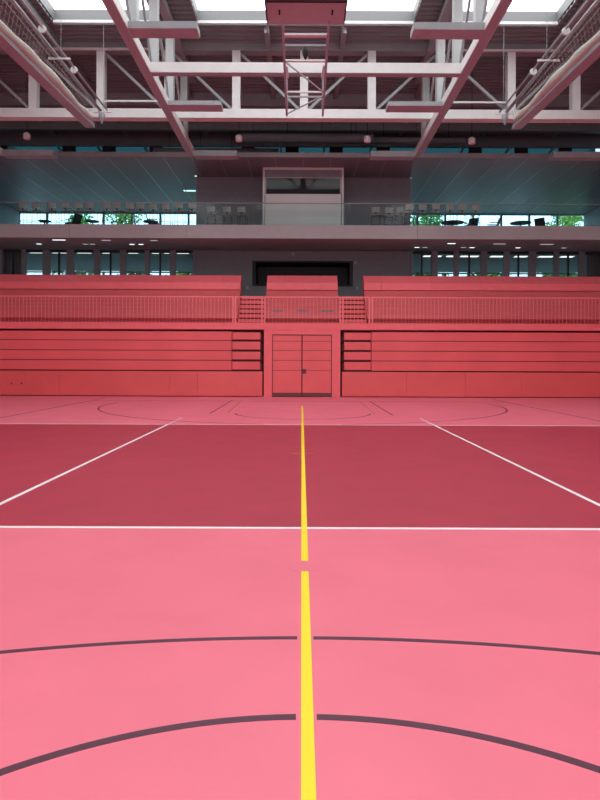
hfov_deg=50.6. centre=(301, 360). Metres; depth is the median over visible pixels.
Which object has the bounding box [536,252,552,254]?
window
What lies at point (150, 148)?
window
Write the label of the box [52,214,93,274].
tree
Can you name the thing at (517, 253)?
window
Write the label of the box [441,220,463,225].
cafe table
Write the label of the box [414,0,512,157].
girder
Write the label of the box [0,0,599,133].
ceiling
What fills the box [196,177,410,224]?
wall
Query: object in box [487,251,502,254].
window
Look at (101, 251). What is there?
window
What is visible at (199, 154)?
panel
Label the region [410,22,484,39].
panel
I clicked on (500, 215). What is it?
window
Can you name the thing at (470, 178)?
ceiling
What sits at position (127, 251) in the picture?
window
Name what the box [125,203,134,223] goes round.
bar stool
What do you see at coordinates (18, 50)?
net
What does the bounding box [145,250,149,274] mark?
post
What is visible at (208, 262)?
wall
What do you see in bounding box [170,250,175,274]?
post
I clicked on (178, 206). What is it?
bar stool
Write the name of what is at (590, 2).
roof purlin
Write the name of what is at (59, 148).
window
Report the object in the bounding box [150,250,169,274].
window
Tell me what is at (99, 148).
window
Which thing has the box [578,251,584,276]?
post
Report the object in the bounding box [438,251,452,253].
window
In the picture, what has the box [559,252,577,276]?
window
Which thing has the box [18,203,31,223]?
bar stool
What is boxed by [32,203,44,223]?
bar stool
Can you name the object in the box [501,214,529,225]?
window
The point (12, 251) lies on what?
window
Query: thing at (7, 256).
curtain
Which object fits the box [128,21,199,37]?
panel
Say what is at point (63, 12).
skylight
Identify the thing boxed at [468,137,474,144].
pendant lamp
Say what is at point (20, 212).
window
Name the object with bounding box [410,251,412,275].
post
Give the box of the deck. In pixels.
[0,329,599,331]
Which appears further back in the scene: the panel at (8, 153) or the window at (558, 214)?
the window at (558, 214)
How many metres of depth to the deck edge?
25.28 m
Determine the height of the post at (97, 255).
3.930 m
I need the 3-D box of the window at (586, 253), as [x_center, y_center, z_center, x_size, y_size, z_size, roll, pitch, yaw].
[14.417,-3.430,31.350,0.963,3.930,0.100,0,0,0]
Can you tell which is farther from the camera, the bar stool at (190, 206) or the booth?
the booth
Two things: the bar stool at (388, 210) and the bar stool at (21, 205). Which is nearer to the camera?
the bar stool at (21, 205)
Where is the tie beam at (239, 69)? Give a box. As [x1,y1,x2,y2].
[151,62,460,76]
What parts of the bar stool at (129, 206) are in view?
backrest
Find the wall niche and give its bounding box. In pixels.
[252,261,352,285]
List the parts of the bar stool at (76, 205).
backrest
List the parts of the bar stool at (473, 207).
backrest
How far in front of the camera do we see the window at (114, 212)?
38.90 m
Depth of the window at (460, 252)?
31.30 m
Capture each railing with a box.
[0,295,233,322]
[235,296,262,322]
[264,296,340,322]
[342,297,369,322]
[372,297,599,323]
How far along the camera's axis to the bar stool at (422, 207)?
28.85 m
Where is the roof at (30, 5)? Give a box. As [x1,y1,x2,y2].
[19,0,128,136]
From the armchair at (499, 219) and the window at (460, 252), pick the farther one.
the window at (460, 252)
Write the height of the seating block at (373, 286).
2.257 m
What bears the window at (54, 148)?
in the ceiling beam at (7, 138)
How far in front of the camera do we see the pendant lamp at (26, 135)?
25.11 m
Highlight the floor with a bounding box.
[0,395,599,799]
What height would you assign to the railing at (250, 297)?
1.062 m
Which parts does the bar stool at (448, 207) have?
backrest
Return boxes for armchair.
[65,213,81,223]
[464,218,478,225]
[487,217,501,225]
[534,217,549,225]
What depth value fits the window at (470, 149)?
33.54 m
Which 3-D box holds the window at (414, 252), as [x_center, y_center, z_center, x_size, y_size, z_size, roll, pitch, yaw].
[5.938,-3.462,31.350,0.938,3.930,0.100,0,0,0]
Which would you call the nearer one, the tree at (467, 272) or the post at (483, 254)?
the post at (483, 254)
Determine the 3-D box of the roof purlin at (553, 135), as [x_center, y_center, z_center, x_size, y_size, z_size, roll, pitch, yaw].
[13.246,-11.889,7.740,0.180,0.240,51.480,0,0,0]
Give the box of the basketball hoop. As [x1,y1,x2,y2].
[264,0,347,115]
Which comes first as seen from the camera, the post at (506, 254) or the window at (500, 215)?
the post at (506, 254)
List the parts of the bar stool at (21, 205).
backrest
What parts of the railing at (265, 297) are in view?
post, handrail, post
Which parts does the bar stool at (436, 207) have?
backrest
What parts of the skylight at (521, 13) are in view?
pane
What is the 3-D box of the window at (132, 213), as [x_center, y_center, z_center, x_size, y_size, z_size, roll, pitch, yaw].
[-9.549,-7.587,38.975,1.738,3.040,0.150,0,0,0]
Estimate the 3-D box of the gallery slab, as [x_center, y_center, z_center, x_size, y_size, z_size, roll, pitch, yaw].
[0.022,-5.750,33.550,34.800,0.600,10.700,0,0,0]
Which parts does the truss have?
post, post, tie rod, post, post, post, post, tie rod, post, post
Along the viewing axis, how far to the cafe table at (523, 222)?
30.87 m
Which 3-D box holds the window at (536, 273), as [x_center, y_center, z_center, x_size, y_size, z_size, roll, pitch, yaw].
[14.832,-3.428,38.975,1.720,3.930,0.150,0,0,0]
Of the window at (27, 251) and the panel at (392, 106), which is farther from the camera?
the window at (27, 251)
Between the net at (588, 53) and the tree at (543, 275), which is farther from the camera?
the tree at (543, 275)
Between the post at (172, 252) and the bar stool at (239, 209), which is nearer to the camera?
the bar stool at (239, 209)
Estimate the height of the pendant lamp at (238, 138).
3.396 m
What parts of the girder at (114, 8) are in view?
post, post, post, post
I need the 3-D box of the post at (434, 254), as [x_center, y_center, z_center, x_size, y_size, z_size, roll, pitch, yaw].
[6.555,-3.460,31.270,0.296,3.930,0.180,0,0,0]
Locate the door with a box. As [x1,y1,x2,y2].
[272,334,331,396]
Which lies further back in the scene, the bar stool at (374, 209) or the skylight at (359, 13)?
the bar stool at (374, 209)
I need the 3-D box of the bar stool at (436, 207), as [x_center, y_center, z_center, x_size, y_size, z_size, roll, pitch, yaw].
[6.087,-6.557,28.936,0.460,1.102,0.484,0,0,-2]
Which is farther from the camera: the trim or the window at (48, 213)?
the window at (48, 213)
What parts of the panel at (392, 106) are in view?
panel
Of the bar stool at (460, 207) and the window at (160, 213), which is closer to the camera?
the bar stool at (460, 207)
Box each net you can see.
[0,0,110,127]
[496,0,599,128]
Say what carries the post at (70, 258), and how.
on the floor
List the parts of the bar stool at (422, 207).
backrest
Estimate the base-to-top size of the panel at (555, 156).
0.235 m
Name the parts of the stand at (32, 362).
board, board, board, board, board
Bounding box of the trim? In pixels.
[273,335,302,396]
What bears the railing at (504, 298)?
on the deck edge
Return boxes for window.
[0,146,56,151]
[3,249,20,274]
[20,212,46,223]
[26,250,41,252]
[27,271,41,272]
[47,212,74,223]
[50,250,66,274]
[56,145,96,151]
[74,250,93,252]
[75,212,102,223]
[75,271,102,274]
[96,145,143,151]
[100,250,119,274]
[103,212,131,223]
[103,271,131,274]
[126,250,144,252]
[132,213,159,223]
[143,145,234,151]
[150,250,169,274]
[160,213,187,223]
[176,250,192,252]
[235,146,279,152]
[279,146,322,152]
[323,146,369,152]
[369,146,462,152]
[413,251,430,275]
[417,214,444,225]
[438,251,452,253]
[459,146,508,152]
[459,251,479,275]
[473,214,501,225]
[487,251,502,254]
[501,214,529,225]
[505,147,552,153]
[510,251,527,275]
[530,214,557,225]
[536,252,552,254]
[536,273,552,274]
[547,147,594,153]
[558,214,583,225]
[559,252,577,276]
[559,273,577,274]
[585,252,599,254]
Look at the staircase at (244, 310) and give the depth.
27.02 m
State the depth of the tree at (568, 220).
47.11 m
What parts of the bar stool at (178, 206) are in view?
backrest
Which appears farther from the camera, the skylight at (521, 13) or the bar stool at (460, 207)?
the bar stool at (460, 207)
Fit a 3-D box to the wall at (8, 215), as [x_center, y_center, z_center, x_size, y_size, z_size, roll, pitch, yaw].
[-17.321,-7.617,33.700,0.100,3.040,10.400,0,0,0]
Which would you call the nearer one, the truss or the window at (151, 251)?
the truss
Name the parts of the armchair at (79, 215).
backrest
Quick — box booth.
[262,167,343,224]
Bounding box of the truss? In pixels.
[0,47,599,122]
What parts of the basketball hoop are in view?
arm, arm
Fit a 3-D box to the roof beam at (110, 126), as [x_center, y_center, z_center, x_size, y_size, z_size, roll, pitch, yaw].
[0.045,-11.785,31.750,34.800,0.550,0.300,0,0,0]
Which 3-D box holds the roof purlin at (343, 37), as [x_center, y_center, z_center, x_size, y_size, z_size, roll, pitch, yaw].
[1.546,-11.934,28.165,0.180,0.240,10.630,0,0,0]
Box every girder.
[102,0,194,156]
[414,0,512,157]
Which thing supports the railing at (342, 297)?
on the deck edge
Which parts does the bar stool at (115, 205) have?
backrest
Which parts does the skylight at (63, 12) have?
pane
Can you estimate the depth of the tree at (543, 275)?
41.40 m
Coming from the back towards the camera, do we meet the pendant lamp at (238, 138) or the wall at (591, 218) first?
the wall at (591, 218)
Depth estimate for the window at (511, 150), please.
33.54 m
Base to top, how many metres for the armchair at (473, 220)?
0.910 m
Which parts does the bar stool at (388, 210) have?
backrest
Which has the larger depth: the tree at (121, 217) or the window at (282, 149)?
the tree at (121, 217)
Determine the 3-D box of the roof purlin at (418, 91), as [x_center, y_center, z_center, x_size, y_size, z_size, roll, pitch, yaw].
[5.196,-11.920,7.740,0.180,0.240,51.480,0,0,0]
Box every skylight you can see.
[35,0,148,25]
[189,0,422,26]
[463,0,577,26]
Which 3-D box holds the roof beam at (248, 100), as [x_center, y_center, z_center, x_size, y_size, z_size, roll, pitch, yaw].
[0.045,-11.785,28.750,34.800,0.550,0.300,0,0,0]
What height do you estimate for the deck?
0.280 m
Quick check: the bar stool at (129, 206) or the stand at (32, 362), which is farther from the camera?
the bar stool at (129, 206)
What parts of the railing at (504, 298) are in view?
handrail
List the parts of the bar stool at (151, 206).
backrest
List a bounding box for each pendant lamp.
[23,132,30,139]
[235,134,241,141]
[364,122,370,142]
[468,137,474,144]
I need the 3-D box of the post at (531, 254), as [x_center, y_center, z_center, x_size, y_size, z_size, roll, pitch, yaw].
[11.368,-3.441,31.270,0.346,3.930,0.180,0,0,0]
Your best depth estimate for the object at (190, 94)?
27.83 m
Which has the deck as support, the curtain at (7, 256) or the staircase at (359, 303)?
the staircase at (359, 303)
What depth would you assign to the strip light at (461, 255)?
32.93 m
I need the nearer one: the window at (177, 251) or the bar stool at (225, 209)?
the bar stool at (225, 209)
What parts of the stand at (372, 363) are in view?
board, board, board, board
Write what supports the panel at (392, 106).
attached to the girder at (498, 9)
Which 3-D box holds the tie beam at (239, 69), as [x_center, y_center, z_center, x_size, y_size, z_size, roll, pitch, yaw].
[0.124,-8.744,19.030,9.240,0.312,0.260,0,0,0]
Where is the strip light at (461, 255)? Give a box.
[460,255,478,256]
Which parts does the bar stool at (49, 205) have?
backrest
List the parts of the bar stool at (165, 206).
backrest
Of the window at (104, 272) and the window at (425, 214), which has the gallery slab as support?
the window at (425, 214)
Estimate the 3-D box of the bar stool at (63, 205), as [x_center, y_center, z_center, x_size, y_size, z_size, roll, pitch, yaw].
[-10.701,-6.621,28.906,0.460,1.102,0.484,0,0,0]
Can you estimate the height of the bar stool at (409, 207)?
1.102 m
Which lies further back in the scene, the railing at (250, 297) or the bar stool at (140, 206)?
the bar stool at (140, 206)
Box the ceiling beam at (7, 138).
[0,131,599,148]
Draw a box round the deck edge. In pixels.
[0,322,599,330]
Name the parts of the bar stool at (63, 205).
backrest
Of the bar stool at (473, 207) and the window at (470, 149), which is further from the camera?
the window at (470, 149)
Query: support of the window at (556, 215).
on the gallery slab
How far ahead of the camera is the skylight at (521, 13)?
22.59 m
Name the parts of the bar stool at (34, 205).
backrest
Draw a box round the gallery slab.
[0,224,599,272]
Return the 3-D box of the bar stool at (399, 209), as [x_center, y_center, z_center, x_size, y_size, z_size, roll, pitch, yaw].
[4.578,-6.563,29.547,0.460,1.102,0.484,0,0,-2]
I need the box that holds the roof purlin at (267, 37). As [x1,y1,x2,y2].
[264,26,278,132]
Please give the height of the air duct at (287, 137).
1.600 m
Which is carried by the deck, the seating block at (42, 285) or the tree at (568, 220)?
the seating block at (42, 285)
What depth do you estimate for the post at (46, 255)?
31.18 m
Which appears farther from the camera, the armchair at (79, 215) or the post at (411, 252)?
the post at (411, 252)
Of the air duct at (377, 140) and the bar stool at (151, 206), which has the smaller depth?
the bar stool at (151, 206)
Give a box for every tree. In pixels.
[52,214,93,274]
[105,214,152,274]
[169,271,192,274]
[411,215,448,275]
[467,272,511,275]
[543,275,577,276]
[546,216,582,275]
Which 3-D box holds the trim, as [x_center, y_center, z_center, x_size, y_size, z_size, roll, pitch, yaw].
[0.019,0.191,25.650,2.394,2.498,0.100,0,0,0]
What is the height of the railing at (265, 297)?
1.062 m
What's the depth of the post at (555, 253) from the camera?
31.18 m
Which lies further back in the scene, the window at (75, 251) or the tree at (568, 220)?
the tree at (568, 220)
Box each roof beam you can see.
[0,42,583,56]
[0,92,599,109]
[0,121,599,132]
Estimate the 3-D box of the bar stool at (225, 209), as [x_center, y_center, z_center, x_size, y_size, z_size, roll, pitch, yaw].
[-3.454,-6.594,29.599,0.460,1.102,0.484,0,0,3]
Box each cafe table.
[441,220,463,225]
[510,220,530,225]
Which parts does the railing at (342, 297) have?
post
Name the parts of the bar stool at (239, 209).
backrest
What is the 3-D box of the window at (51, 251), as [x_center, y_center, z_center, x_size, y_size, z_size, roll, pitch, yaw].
[-11.983,-3.531,31.350,0.839,3.930,0.100,0,0,0]
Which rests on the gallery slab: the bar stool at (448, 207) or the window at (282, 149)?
the bar stool at (448, 207)
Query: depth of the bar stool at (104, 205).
28.78 m
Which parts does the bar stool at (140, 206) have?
backrest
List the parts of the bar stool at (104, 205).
backrest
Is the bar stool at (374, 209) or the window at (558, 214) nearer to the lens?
the bar stool at (374, 209)
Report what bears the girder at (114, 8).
attached to the truss
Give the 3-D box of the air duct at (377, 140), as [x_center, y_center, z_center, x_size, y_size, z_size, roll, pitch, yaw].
[4.844,-11.377,31.200,6.400,1.390,0.320,0,0,0]
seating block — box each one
[0,274,241,322]
[266,276,338,322]
[363,276,599,323]
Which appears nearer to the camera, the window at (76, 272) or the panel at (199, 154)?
the panel at (199, 154)
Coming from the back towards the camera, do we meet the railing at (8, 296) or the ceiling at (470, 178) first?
the ceiling at (470, 178)
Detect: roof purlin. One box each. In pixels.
[264,26,278,132]
[329,27,346,133]
[398,13,451,136]
[480,0,594,137]
[551,89,599,137]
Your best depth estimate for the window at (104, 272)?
38.90 m
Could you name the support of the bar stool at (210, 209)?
on the gallery slab
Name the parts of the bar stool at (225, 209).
backrest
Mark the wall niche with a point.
(343, 270)
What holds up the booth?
on the gallery slab
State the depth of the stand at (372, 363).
25.33 m
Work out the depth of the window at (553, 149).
33.54 m
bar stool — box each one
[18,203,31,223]
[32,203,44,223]
[47,203,59,222]
[60,203,72,223]
[74,203,85,222]
[85,203,97,223]
[102,203,112,223]
[112,203,124,223]
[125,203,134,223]
[136,203,146,223]
[149,204,160,223]
[161,203,172,223]
[174,203,185,224]
[187,204,196,224]
[206,206,215,224]
[222,207,232,224]
[237,207,247,224]
[371,207,379,224]
[384,207,392,224]
[394,207,404,224]
[404,204,413,223]
[416,204,426,224]
[429,204,440,225]
[442,205,453,225]
[456,205,466,225]
[470,205,480,225]
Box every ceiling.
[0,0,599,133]
[0,152,599,213]
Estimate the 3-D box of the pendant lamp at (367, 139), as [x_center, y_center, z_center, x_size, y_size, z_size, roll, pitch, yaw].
[2.623,-10.392,25.200,0.270,3.416,0.270,0,0,0]
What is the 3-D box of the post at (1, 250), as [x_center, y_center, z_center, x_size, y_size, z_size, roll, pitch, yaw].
[-14.847,-3.542,31.270,0.247,3.930,0.180,0,0,0]
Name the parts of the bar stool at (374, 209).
backrest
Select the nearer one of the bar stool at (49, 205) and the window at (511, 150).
the bar stool at (49, 205)
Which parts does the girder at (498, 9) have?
post, post, post, post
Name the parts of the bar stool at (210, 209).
backrest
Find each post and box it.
[0,249,3,273]
[21,249,26,274]
[42,249,50,274]
[66,249,74,274]
[94,249,100,274]
[120,249,126,274]
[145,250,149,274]
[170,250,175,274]
[193,250,195,274]
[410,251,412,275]
[431,251,437,275]
[453,251,458,275]
[480,251,486,275]
[503,251,509,275]
[528,251,535,276]
[553,251,558,276]
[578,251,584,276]
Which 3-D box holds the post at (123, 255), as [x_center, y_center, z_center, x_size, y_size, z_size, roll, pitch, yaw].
[-8.799,-3.519,31.270,0.296,3.930,0.180,0,0,0]
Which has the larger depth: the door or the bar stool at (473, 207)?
the bar stool at (473, 207)
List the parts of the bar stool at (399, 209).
backrest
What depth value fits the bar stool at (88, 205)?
28.74 m
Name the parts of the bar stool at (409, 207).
backrest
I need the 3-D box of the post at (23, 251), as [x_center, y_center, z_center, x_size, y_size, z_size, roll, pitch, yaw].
[-13.686,-3.538,31.270,0.198,3.930,0.180,0,0,0]
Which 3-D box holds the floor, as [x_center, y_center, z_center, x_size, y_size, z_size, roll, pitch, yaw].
[-0.006,1.539,10.450,34.800,0.202,56.900,0,0,0]
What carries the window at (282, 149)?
in the ceiling beam at (7, 138)
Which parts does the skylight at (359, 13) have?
pane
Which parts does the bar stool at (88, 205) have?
backrest, seat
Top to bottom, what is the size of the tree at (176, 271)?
9.000 m
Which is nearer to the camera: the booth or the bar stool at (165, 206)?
the bar stool at (165, 206)
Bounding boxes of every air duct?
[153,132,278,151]
[235,122,373,142]
[335,122,465,143]
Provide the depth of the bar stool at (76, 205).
28.74 m
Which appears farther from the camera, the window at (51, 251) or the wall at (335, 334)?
the window at (51, 251)
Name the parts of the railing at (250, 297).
handrail, post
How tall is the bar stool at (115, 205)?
1.102 m
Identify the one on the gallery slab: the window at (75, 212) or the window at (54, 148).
the window at (75, 212)
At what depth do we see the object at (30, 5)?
23.59 m
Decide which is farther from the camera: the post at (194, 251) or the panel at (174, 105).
the post at (194, 251)
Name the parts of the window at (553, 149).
pane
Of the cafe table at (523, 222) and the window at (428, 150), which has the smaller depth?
the cafe table at (523, 222)
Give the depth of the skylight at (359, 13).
22.65 m
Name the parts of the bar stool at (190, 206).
backrest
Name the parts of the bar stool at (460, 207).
backrest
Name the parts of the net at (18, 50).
rail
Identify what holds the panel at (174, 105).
attached to the girder at (114, 8)
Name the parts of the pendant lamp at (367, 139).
lamp shade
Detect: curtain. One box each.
[4,253,20,274]
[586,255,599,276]
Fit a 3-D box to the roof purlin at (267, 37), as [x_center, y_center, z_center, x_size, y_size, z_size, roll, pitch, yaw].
[-1.254,-11.945,28.165,0.180,0.240,10.630,0,0,0]
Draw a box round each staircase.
[238,296,263,322]
[338,296,366,322]
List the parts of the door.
kick plate, kick plate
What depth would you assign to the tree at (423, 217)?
45.21 m
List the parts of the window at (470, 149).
pane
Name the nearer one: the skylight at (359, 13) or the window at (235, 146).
the skylight at (359, 13)
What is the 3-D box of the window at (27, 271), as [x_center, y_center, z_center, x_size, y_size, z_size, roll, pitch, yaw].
[-16.517,-3.549,38.975,1.738,3.930,0.150,0,0,0]
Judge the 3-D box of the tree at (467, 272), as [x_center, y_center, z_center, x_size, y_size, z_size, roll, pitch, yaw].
[13.482,-3.032,46.475,4.370,9.056,4.090,0,0,-27]
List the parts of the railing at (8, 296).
handrail, post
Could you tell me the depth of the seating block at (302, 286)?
27.18 m
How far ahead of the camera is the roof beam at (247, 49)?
24.05 m
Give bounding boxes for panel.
[2,149,56,158]
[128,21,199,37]
[168,100,222,111]
[194,150,237,159]
[369,151,414,159]
[386,101,442,112]
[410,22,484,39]
[549,152,599,160]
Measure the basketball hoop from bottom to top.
4.563 m
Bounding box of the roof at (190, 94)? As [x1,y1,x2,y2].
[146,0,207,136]
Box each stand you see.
[0,330,263,395]
[340,331,599,397]
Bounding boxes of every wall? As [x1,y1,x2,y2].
[0,203,19,223]
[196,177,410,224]
[196,250,409,295]
[264,330,339,396]
[584,206,599,225]
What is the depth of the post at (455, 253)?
31.18 m
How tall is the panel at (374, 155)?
0.235 m

